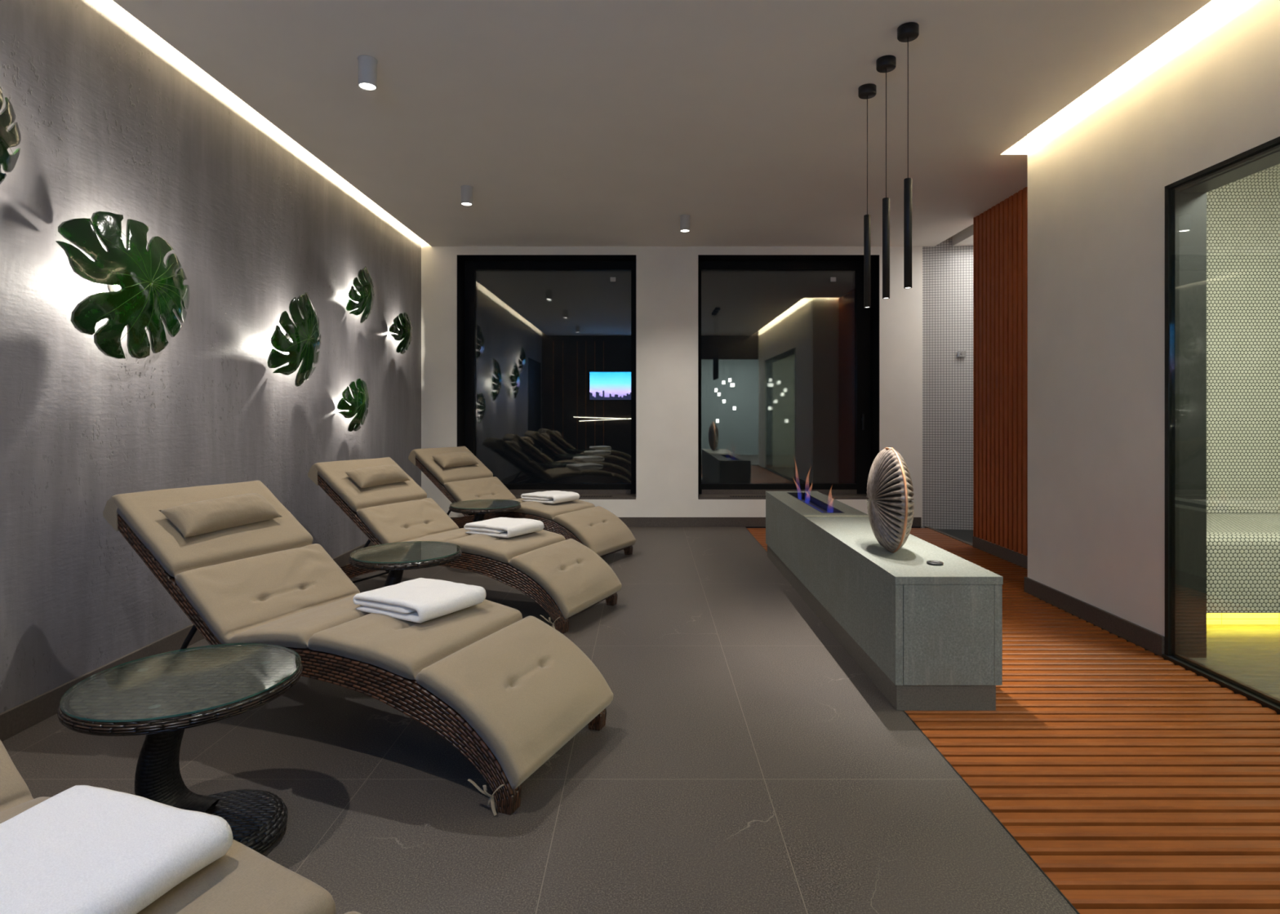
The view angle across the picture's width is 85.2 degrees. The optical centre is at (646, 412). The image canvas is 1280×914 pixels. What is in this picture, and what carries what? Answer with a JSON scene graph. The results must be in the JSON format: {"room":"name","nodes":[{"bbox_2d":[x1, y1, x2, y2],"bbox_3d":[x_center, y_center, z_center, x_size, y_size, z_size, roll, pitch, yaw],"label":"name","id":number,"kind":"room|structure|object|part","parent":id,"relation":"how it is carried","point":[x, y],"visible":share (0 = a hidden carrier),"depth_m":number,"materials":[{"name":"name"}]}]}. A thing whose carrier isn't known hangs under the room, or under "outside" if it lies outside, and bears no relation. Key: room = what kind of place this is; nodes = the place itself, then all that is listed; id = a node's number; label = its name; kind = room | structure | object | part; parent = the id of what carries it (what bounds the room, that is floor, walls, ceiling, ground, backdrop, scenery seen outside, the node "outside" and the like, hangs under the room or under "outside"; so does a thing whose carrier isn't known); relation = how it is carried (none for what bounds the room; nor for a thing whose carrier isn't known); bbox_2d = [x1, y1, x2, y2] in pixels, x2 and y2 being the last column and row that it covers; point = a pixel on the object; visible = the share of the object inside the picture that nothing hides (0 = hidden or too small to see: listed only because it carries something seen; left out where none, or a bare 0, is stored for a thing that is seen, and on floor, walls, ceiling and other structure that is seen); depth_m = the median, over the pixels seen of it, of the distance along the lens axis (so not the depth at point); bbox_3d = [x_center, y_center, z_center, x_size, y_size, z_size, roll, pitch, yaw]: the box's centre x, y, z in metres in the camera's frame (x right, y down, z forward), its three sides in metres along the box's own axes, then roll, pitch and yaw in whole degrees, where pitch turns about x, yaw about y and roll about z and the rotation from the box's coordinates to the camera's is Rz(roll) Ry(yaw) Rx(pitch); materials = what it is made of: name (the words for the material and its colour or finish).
{"room":"spa","nodes":[
{"label":"spa","id":0,"kind":"room"},
{"bbox_2d":[0,0,421,713],"bbox_3d":[-2.240,-0.342,3.295,0.120,2.900,7.490,0,0,0],"label":"wall","id":1,"kind":"structure","parent":0,"point":[111,117],"depth_m":3.04,"materials":[{"name":"grey paint"}]},
{"bbox_2d":[0,87,21,184],"bbox_3d":[-2.126,-0.925,2.184,0.109,0.460,0.382,0,0,5],"label":"lamp","id":2,"kind":"object","parent":1,"relation":"attached to","point":[10,138],"visible":1,"depth_m":2.30,"materials":[{"name":"plant"}]},
{"bbox_2d":[55,211,190,359],"bbox_3d":[-2.109,-0.507,2.900,0.139,0.581,0.692,0,0,0],"label":"lamp","id":3,"kind":"object","parent":1,"relation":"attached to","point":[144,291],"visible":1,"depth_m":2.78,"materials":[{"name":"green plant leaf"},{"name":"white plastic"}]},
{"bbox_2d":[0,541,375,742],"bbox_3d":[-2.173,1.062,4.045,0.014,0.092,5.390,0,0,0],"label":"baseboard","id":4,"kind":"structure","parent":1,"relation":"attached to","point":[22,717],"depth_m":2.57,"materials":[{"name":"stone"}]},
{"bbox_2d":[267,292,320,386],"bbox_3d":[-2.119,-0.457,4.245,0.129,0.597,0.540,0,0,7],"label":"lamp","id":5,"kind":"object","parent":1,"relation":"attached to","point":[301,344],"visible":1,"depth_m":4.17,"materials":[{"name":"plastic"}]},
{"bbox_2d":[337,378,368,431],"bbox_3d":[-2.131,-0.055,5.100,0.105,0.391,0.428,0,0,8],"label":"lamp","id":6,"kind":"object","parent":1,"relation":"attached to","point":[358,405],"visible":1,"depth_m":5.04,"materials":[{"name":"plant"}]},
{"bbox_2d":[346,266,374,323],"bbox_3d":[-2.129,-0.895,5.222,0.108,0.440,0.395,0,0,7],"label":"lamp","id":7,"kind":"object","parent":1,"relation":"attached to","point":[365,295],"visible":1,"depth_m":5.16,"materials":[{"name":"green plant"}]},
{"bbox_2d":[388,312,412,354],"bbox_3d":[-2.131,-0.697,6.083,0.105,0.366,0.408,0,0,8],"label":"lamp","id":8,"kind":"object","parent":1,"relation":"attached to","point":[404,331],"visible":1,"depth_m":6.02,"materials":[{"name":"plastic"}]},
{"bbox_2d":[1,527,1077,913],"bbox_3d":[-0.663,1.133,3.295,3.233,0.050,7.690,0,0,0],"label":"floor","id":9,"kind":"structure","parent":0,"point":[743,761],"depth_m":2.07,"materials":[{"name":"tile"}]},
{"bbox_2d":[57,643,302,853],"bbox_3d":[-1.148,0.894,1.750,0.510,0.463,0.510,0,0,0],"label":"side table","id":10,"kind":"object","parent":9,"relation":"on","point":[160,697],"visible":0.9,"depth_m":1.72,"materials":[{"name":"wicker"}]},
{"bbox_3d":[-1.190,0.904,1.770,0.166,0.442,0.156,0,0,0],"label":"curved stem","id":11,"kind":"part","parent":10,"relation":"part of","materials":[{"name":"black wicker"}]},
{"bbox_3d":[-1.148,0.666,1.750,0.500,0.006,0.500,0,0,0],"label":"glass","id":12,"kind":"part","parent":10,"relation":"part of","materials":[{"name":"glass"}]},
{"bbox_3d":[-1.118,1.046,1.795,0.284,0.013,0.284,0,0,0],"label":"plate","id":13,"kind":"part","parent":10,"relation":"part of","materials":[{"name":"black wicker"}]},
{"bbox_2d":[0,739,360,913],"bbox_3d":[-1.084,0.705,0.994,1.828,0.806,0.655,0,0,22],"label":"sun lounger","id":14,"kind":"object","parent":9,"relation":"on","point":[243,881],"visible":0.23,"depth_m":1.06,"materials":[{"name":"beige fabric"}]},
{"bbox_2d":[0,785,232,913],"bbox_3d":[-0.867,0.669,1.012,0.366,0.070,0.305,0,0,19],"label":"folded towel","id":15,"kind":"object","parent":14,"relation":"on","point":[82,849],"visible":1,"depth_m":1.02,"materials":[{"name":"white fabric"}]},
{"bbox_2d":[102,480,613,816],"bbox_3d":[-1.068,0.705,2.522,1.828,0.806,0.655,0,0,22],"label":"sun lounger","id":16,"kind":"object","parent":9,"relation":"on","point":[508,691],"visible":0.78,"depth_m":2.32,"materials":[{"name":"beige fabric"}]},
{"bbox_2d":[102,498,118,531],"bbox_3d":[-1.867,0.377,2.853,0.099,0.138,0.603,0,0,23],"label":"cushion","id":17,"kind":"object","parent":16,"relation":"attached to","point":[110,513],"depth_m":2.57,"materials":[{"name":"beige fabric"}]},
{"bbox_3d":[-1.602,0.591,2.744,0.640,0.482,0.593,0,0,23],"label":"backrest frame","id":18,"kind":"part","parent":16,"relation":"part of","materials":[{"name":"brown wicker"}]},
{"bbox_2d":[158,493,281,537],"bbox_3d":[-1.667,0.398,2.752,0.131,0.125,0.433,0,0,20],"label":"pillow","id":19,"kind":"object","parent":16,"relation":"on","point":[196,518],"visible":1,"depth_m":2.68,"materials":[{"name":"beige fabric"}]},
{"bbox_3d":[-1.177,0.932,2.270,1.771,0.352,0.048,0,0,23],"label":"rail","id":20,"kind":"part","parent":16,"relation":"part of","materials":[{"name":"brown wicker"}]},
{"bbox_2d":[352,577,486,623],"bbox_3d":[-0.813,0.670,2.506,0.364,0.069,0.304,0,0,32],"label":"folded towel","id":21,"kind":"object","parent":16,"relation":"on","point":[420,600],"visible":0.99,"depth_m":2.43,"materials":[{"name":"white fabric"}]},
{"bbox_3d":[-0.967,0.932,2.778,1.771,0.352,0.048,0,0,23],"label":"rail","id":22,"kind":"part","parent":16,"relation":"part of","materials":[{"name":"brown wicker"}]},
{"bbox_2d":[348,541,462,586],"bbox_3d":[-1.147,0.894,3.330,0.510,0.463,0.510,0,0,-8],"label":"side table","id":23,"kind":"object","parent":9,"relation":"on","point":[396,557],"visible":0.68,"depth_m":3.27,"materials":[{"name":"glass"}]},
{"bbox_3d":[-1.191,0.904,3.344,0.166,0.442,0.156,0,0,-8],"label":"curved stem","id":24,"kind":"part","parent":23,"relation":"part of","materials":[{"name":"black wicker"}]},
{"bbox_3d":[-1.147,0.666,3.330,0.500,0.006,0.500,0,0,-8],"label":"glass","id":25,"kind":"part","parent":23,"relation":"part of","materials":[{"name":"glass"}]},
{"bbox_2d":[307,457,622,633],"bbox_3d":[-1.092,0.705,4.110,1.828,0.806,0.655,0,0,24],"label":"sun lounger","id":26,"kind":"object","parent":9,"relation":"on","point":[566,578],"visible":0.75,"depth_m":3.95,"materials":[{"name":"beige fabric"}]},
{"bbox_2d":[307,465,318,485],"bbox_3d":[-1.882,0.377,4.462,0.099,0.138,0.603,0,0,24],"label":"cushion","id":27,"kind":"object","parent":26,"relation":"attached to","point":[313,473],"depth_m":4.18,"materials":[{"name":"beige fabric"}]},
{"bbox_3d":[-1.620,0.591,4.345,0.640,0.482,0.593,0,0,24],"label":"backrest frame","id":28,"kind":"part","parent":26,"relation":"part of","materials":[{"name":"brown wicker"}]},
{"bbox_2d":[344,464,410,488],"bbox_3d":[-1.679,0.397,4.369,0.131,0.123,0.432,0,0,22],"label":"pillow","id":29,"kind":"object","parent":26,"relation":"on","point":[370,477],"visible":1,"depth_m":4.29,"materials":[{"name":"beige fabric"}]},
{"bbox_3d":[-1.207,0.932,3.861,1.771,0.352,0.048,0,0,24],"label":"rail","id":30,"kind":"part","parent":26,"relation":"part of","materials":[{"name":"brown wicker"}]},
{"bbox_3d":[-0.984,0.932,4.363,1.771,0.352,0.048,0,0,24],"label":"rail","id":31,"kind":"part","parent":26,"relation":"part of","materials":[{"name":"brown wicker"}]},
{"bbox_2d":[463,517,544,537],"bbox_3d":[-0.829,0.670,4.068,0.365,0.069,0.305,0,0,32],"label":"folded towel","id":32,"kind":"object","parent":26,"relation":"on","point":[502,527],"visible":0.99,"depth_m":3.98,"materials":[{"name":"white fabric"}]},
{"bbox_3d":[-0.837,0.903,3.997,1.206,0.296,0.501,0,0,24],"label":"woven seat","id":33,"kind":"part","parent":26,"relation":"part of","materials":[{"name":"brown wicker"}]},
{"bbox_2d":[448,499,520,522],"bbox_3d":[-1.167,0.894,5.050,0.510,0.463,0.510,0,0,5],"label":"side table","id":34,"kind":"object","parent":9,"relation":"on","point":[479,508],"visible":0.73,"depth_m":4.98,"materials":[{"name":"glass"}]},
{"bbox_3d":[-1.207,0.904,5.074,0.166,0.442,0.156,0,0,5],"label":"curved stem","id":35,"kind":"part","parent":34,"relation":"part of","materials":[{"name":"black wicker"}]},
{"bbox_3d":[-1.167,0.666,5.050,0.500,0.006,0.500,0,0,5],"label":"glass","id":36,"kind":"part","parent":34,"relation":"part of","materials":[{"name":"glass"}]},
{"bbox_2d":[408,446,635,557],"bbox_3d":[-1.022,0.705,5.591,1.828,0.806,0.654,0,0,28],"label":"sun lounger","id":37,"kind":"object","parent":9,"relation":"on","point":[597,528],"visible":0.73,"depth_m":5.42,"materials":[{"name":"beige fabric"}]},
{"bbox_2d":[408,451,415,466],"bbox_3d":[-1.786,0.377,5.997,0.099,0.138,0.603,0,0,28],"label":"cushion","id":38,"kind":"object","parent":37,"relation":"attached to","point":[411,457],"depth_m":5.73,"materials":[{"name":"beige fabric"}]},
{"bbox_3d":[-1.532,0.591,5.862,0.640,0.482,0.593,0,0,28],"label":"backrest frame","id":39,"kind":"part","parent":37,"relation":"part of","materials":[{"name":"brown wicker"}]},
{"bbox_2d":[432,451,478,467],"bbox_3d":[-1.604,0.397,5.863,0.131,0.122,0.431,0,0,27],"label":"pillow","id":40,"kind":"object","parent":37,"relation":"on","point":[452,460],"visible":1,"depth_m":5.78,"materials":[{"name":"beige fabric"}]},
{"bbox_3d":[-1.155,0.932,5.350,1.771,0.352,0.048,0,0,28],"label":"rail","id":41,"kind":"part","parent":37,"relation":"part of","materials":[{"name":"brown wicker"}]},
{"bbox_3d":[-0.897,0.932,5.835,1.771,0.352,0.048,0,0,28],"label":"rail","id":42,"kind":"part","parent":37,"relation":"part of","materials":[{"name":"brown wicker"}]},
{"bbox_2d":[520,490,579,503],"bbox_3d":[-0.760,0.670,5.517,0.365,0.070,0.302,0,0,34],"label":"folded towel","id":43,"kind":"object","parent":37,"relation":"on","point":[552,496],"visible":0.99,"depth_m":5.42,"materials":[{"name":"white fabric"}]},
{"bbox_3d":[-0.776,0.903,5.459,1.206,0.296,0.501,0,0,28],"label":"woven seat","id":44,"kind":"part","parent":37,"relation":"part of","materials":[{"name":"brown wicker"}]},
{"bbox_2d":[744,526,1079,913],"bbox_3d":[0.955,1.127,3.145,0.004,0.042,7.190,0,0,0],"label":"trim","id":45,"kind":"structure","parent":9,"relation":"attached to","point":[955,771],"depth_m":1.89,"materials":[{"name":"grey metal"}]},
{"bbox_2d":[112,0,1212,246],"bbox_3d":[0.355,-1.618,3.145,4.870,0.022,7.190,0,0,0],"label":"ceiling","id":46,"kind":"structure","parent":0,"point":[567,122],"depth_m":3.53,"materials":[{"name":"paint"}]},
{"bbox_2d":[357,54,377,90],"bbox_3d":[-1.270,-1.545,3.170,0.086,0.124,0.086,0,0,0],"label":"downlight","id":47,"kind":"object","parent":46,"relation":"in","point":[367,64],"visible":1,"depth_m":3.14,"materials":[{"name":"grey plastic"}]},
{"bbox_2d":[460,185,472,205],"bbox_3d":[-1.280,-1.545,4.960,0.086,0.124,0.086,0,0,0],"label":"downlight","id":48,"kind":"object","parent":46,"relation":"in","point":[466,190],"visible":1,"depth_m":4.93,"materials":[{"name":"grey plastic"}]},
{"bbox_2d":[680,214,690,232],"bbox_3d":[0.317,-1.545,5.690,0.086,0.124,0.086,0,0,0],"label":"ceiling spotlight","id":49,"kind":"object","parent":46,"relation":"in","point":[684,219],"visible":1,"depth_m":5.66,"materials":[{"name":"grey plastic"}]},
{"bbox_2d":[857,83,875,307],"bbox_3d":[1.093,-1.063,3.440,0.085,1.088,0.085,0,0,0],"label":"pendant lamp","id":50,"kind":"object","parent":46,"relation":"hanging from","point":[868,91],"visible":1,"depth_m":3.43,"materials":[{"name":"black metal"}]},
{"bbox_3d":[1.093,-0.747,3.440,0.032,0.456,0.032,0,0,0],"label":"lamp shade","id":51,"kind":"part","parent":50,"relation":"part of","materials":[{"name":"black metal"}]},
{"bbox_2d":[875,54,896,298],"bbox_3d":[1.093,-1.063,3.170,0.085,1.088,0.085,0,0,0],"label":"pendant lamp","id":52,"kind":"object","parent":46,"relation":"hanging from","point":[885,64],"visible":1,"depth_m":3.16,"materials":[{"name":"black metal"}]},
{"bbox_3d":[1.093,-0.747,3.170,0.032,0.456,0.032,0,0,0],"label":"lamp shade","id":53,"kind":"part","parent":52,"relation":"part of","materials":[{"name":"black metal"}]},
{"bbox_2d":[897,22,919,288],"bbox_3d":[1.093,-1.063,2.905,0.085,1.088,0.085,0,0,0],"label":"pendant lamp","id":54,"kind":"object","parent":46,"relation":"hanging from","point":[907,32],"visible":1,"depth_m":2.89,"materials":[{"name":"black metal"}]},
{"bbox_3d":[1.093,-0.747,2.905,0.032,0.456,0.032,0,0,0],"label":"lamp shade","id":55,"kind":"part","parent":54,"relation":"part of","materials":[{"name":"black metal"}]},
{"bbox_2d":[1005,134,1027,151],"bbox_3d":[1.110,-1.760,3.320,6.780,0.263,7.740,0,0,0],"label":"cove","id":56,"kind":"object","parent":46,"relation":"in","point":[1022,144],"depth_m":4.60,"materials":[{"name":"grey paint"}]},
{"bbox_2d":[421,239,922,526],"bbox_3d":[0.247,-0.342,6.950,4.855,2.900,0.420,0,0,0],"label":"wall","id":57,"kind":"structure","parent":0,"point":[667,277],"depth_m":6.74,"materials":[{"name":"paint"}]},
{"bbox_2d":[457,254,635,499],"bbox_3d":[-0.966,-0.341,6.941,1.738,2.370,0.399,0,0,0],"label":"window","id":58,"kind":"structure","parent":57,"relation":"in","point":[468,265],"depth_m":7.01,"materials":[{"name":"glass"},{"name":"black metal"}]},
{"bbox_3d":[-0.966,0.834,6.876,1.730,0.020,0.268,0,0,0],"label":"sill","id":59,"kind":"part","parent":58,"relation":"part of","materials":[{"name":"stone"}]},
{"bbox_2d":[450,517,921,527],"bbox_3d":[0.247,1.062,6.733,4.826,0.092,0.014,0,0,0],"label":"baseboard","id":60,"kind":"structure","parent":57,"relation":"attached to","point":[628,522],"depth_m":6.73,"materials":[{"name":"stone"}]},
{"bbox_2d":[697,254,879,499],"bbox_3d":[1.381,-0.341,6.941,1.757,2.370,0.399,0,0,0],"label":"window","id":61,"kind":"structure","parent":57,"relation":"in","point":[866,319],"depth_m":7.01,"materials":[{"name":"glass"},{"name":"black metal"}]},
{"bbox_3d":[1.381,0.834,6.876,1.749,0.020,0.268,0,0,0],"label":"sill","id":62,"kind":"part","parent":61,"relation":"part of","materials":[{"name":"stone"}]},
{"bbox_3d":[2.175,0.098,6.987,0.020,0.160,0.045,0,0,0],"label":"handle","id":63,"kind":"part","parent":61,"relation":"part of","materials":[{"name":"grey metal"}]},
{"bbox_2d":[920,236,973,529],"bbox_3d":[3.342,-0.317,6.657,1.351,2.950,0.050,0,0,11],"label":"wall","id":64,"kind":"structure","parent":0,"point":[947,269],"depth_m":6.72,"materials":[{"name":"tile"}]},
{"bbox_2d":[924,526,972,546],"bbox_3d":[2.717,1.131,6.244,0.035,0.054,1.003,0,0,0],"label":"trim","id":65,"kind":"structure","parent":64,"relation":"attached to","point":[929,527],"depth_m":6.22,"materials":[{"name":"stone"}]},
{"bbox_2d":[957,351,965,356],"bbox_3d":[3.027,-0.562,6.670,0.070,0.060,0.030,0,0,11],"label":"shower valve","id":66,"kind":"object","parent":64,"relation":"attached to","point":[960,353],"visible":1,"depth_m":6.67,"materials":[{"name":"silver metal"}]},
{"bbox_2d":[951,224,973,246],"bbox_3d":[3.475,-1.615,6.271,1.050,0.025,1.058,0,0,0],"label":"ceiling","id":67,"kind":"structure","parent":0,"point":[967,240],"depth_m":6.54,"materials":[{"name":"paint"}]},
{"bbox_2d":[746,528,1279,913],"bbox_3d":[1.831,1.124,3.155,1.747,0.032,7.020,0,0,0],"label":"deck","id":68,"kind":"object","parent":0,"point":[1136,782],"visible":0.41,"depth_m":2.20,"materials":[{"name":"brown wood"}]},
{"bbox_2d":[765,491,1003,711],"bbox_3d":[1.119,0.854,3.970,0.398,0.509,2.800,0,0,0],"label":"console cabinet","id":69,"kind":"object","parent":68,"relation":"on","point":[929,637],"depth_m":2.70,"materials":[{"name":"grey stone"}]},
{"bbox_2d":[787,493,844,513],"bbox_3d":[1.130,0.654,4.730,0.136,0.096,1.060,0,0,0],"label":"fireplace","id":70,"kind":"object","parent":69,"relation":"on","point":[811,501],"depth_m":4.78,"materials":[{"name":"black metal"}]},
{"bbox_2d":[866,447,914,552],"bbox_3d":[1.068,0.381,3.055,0.157,0.454,0.407,0,0,0],"label":"decorative sculpture","id":71,"kind":"object","parent":69,"relation":"on","point":[890,490],"visible":1,"depth_m":2.94,"materials":[{"name":"grey metal"}]},
{"bbox_3d":[1.156,0.604,2.785,0.063,0.009,0.063,0,0,0],"label":"round knob","id":72,"kind":"part","parent":69,"relation":"part of","materials":[{"name":"silver metal"}]},
{"bbox_3d":[1.119,0.824,2.586,0.335,0.372,0.029,0,0,0],"label":"panel","id":73,"kind":"part","parent":69,"relation":"part of","materials":[{"name":"concrete"}]},
{"bbox_2d":[936,528,1128,641],"bbox_3d":[2.477,1.168,3.145,3.047,0.080,7.390,0,0,0],"label":"floor","id":74,"kind":"structure","parent":0,"point":[966,535],"depth_m":6.44,"materials":[{"name":"stone"}]},
{"bbox_2d":[978,0,1279,636],"bbox_3d":[2.604,-0.342,2.640,0.511,2.900,6.180,0,0,0],"label":"wall","id":75,"kind":"structure","parent":0,"point":[1206,93],"depth_m":3.48,"materials":[{"name":"paint"}]},
{"bbox_2d":[972,536,1027,568],"bbox_3d":[2.698,1.065,5.018,0.016,0.085,1.435,0,0,0],"label":"baseboard","id":76,"kind":"structure","parent":75,"relation":"attached to","point":[1012,557],"depth_m":5.27,"materials":[{"name":"wood"}]},
{"bbox_2d":[973,186,1027,555],"bbox_3d":[2.785,-0.292,5.021,0.170,2.630,1.442,0,0,0],"label":"wall slats","id":77,"kind":"structure","parent":75,"relation":"attached to","point":[1000,233],"depth_m":5.32,"materials":[{"name":"brown wood"}]},
{"bbox_2d":[1025,577,1164,656],"bbox_3d":[2.342,1.062,3.718,0.014,0.092,1.136,0,0,0],"label":"baseboard","id":78,"kind":"structure","parent":75,"relation":"attached to","point":[1154,642],"depth_m":3.58,"materials":[{"name":"stone"}]},
{"bbox_2d":[1161,136,1279,715],"bbox_3d":[2.356,0.058,1.724,0.046,2.160,2.849,0,0,0],"label":"door frame","id":79,"kind":"structure","parent":75,"relation":"in","point":[1171,654],"depth_m":3.11,"materials":[{"name":"grey metal"}]},
{"bbox_2d":[1179,149,1279,657],"bbox_3d":[2.440,0.048,1.718,0.122,2.121,2.835,0,0,0],"label":"trim","id":80,"kind":"structure","parent":75,"relation":"attached to","point":[1193,199],"depth_m":3.10,"materials":[{"name":"metal"}]},
{"bbox_2d":[1128,624,1279,699],"bbox_3d":[3.389,1.122,2.210,2.021,0.052,4.020,0,0,0],"label":"floor","id":81,"kind":"structure","parent":0,"point":[1249,655],"depth_m":3.18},
{"bbox_2d":[1206,613,1279,624],"bbox_3d":[3.390,1.058,3.853,1.820,0.100,0.695,0,0,0],"label":"light strip","id":82,"kind":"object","parent":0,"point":[1211,618],"depth_m":3.62,"materials":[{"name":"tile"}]},
{"bbox_2d":[1206,513,1279,613],"bbox_3d":[3.400,0.809,3.850,1.800,0.397,0.700,0,0,0],"label":"bench","id":83,"kind":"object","parent":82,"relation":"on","point":[1243,549],"depth_m":3.50,"materials":[{"name":"tile"}]},
{"bbox_2d":[1206,164,1279,513],"bbox_3d":[3.400,-0.457,2.205,1.800,2.230,4.010,0,0,0],"label":"wall","id":84,"kind":"structure","parent":0,"point":[1243,215],"depth_m":4.21,"materials":[{"name":"tile"}]}
]}

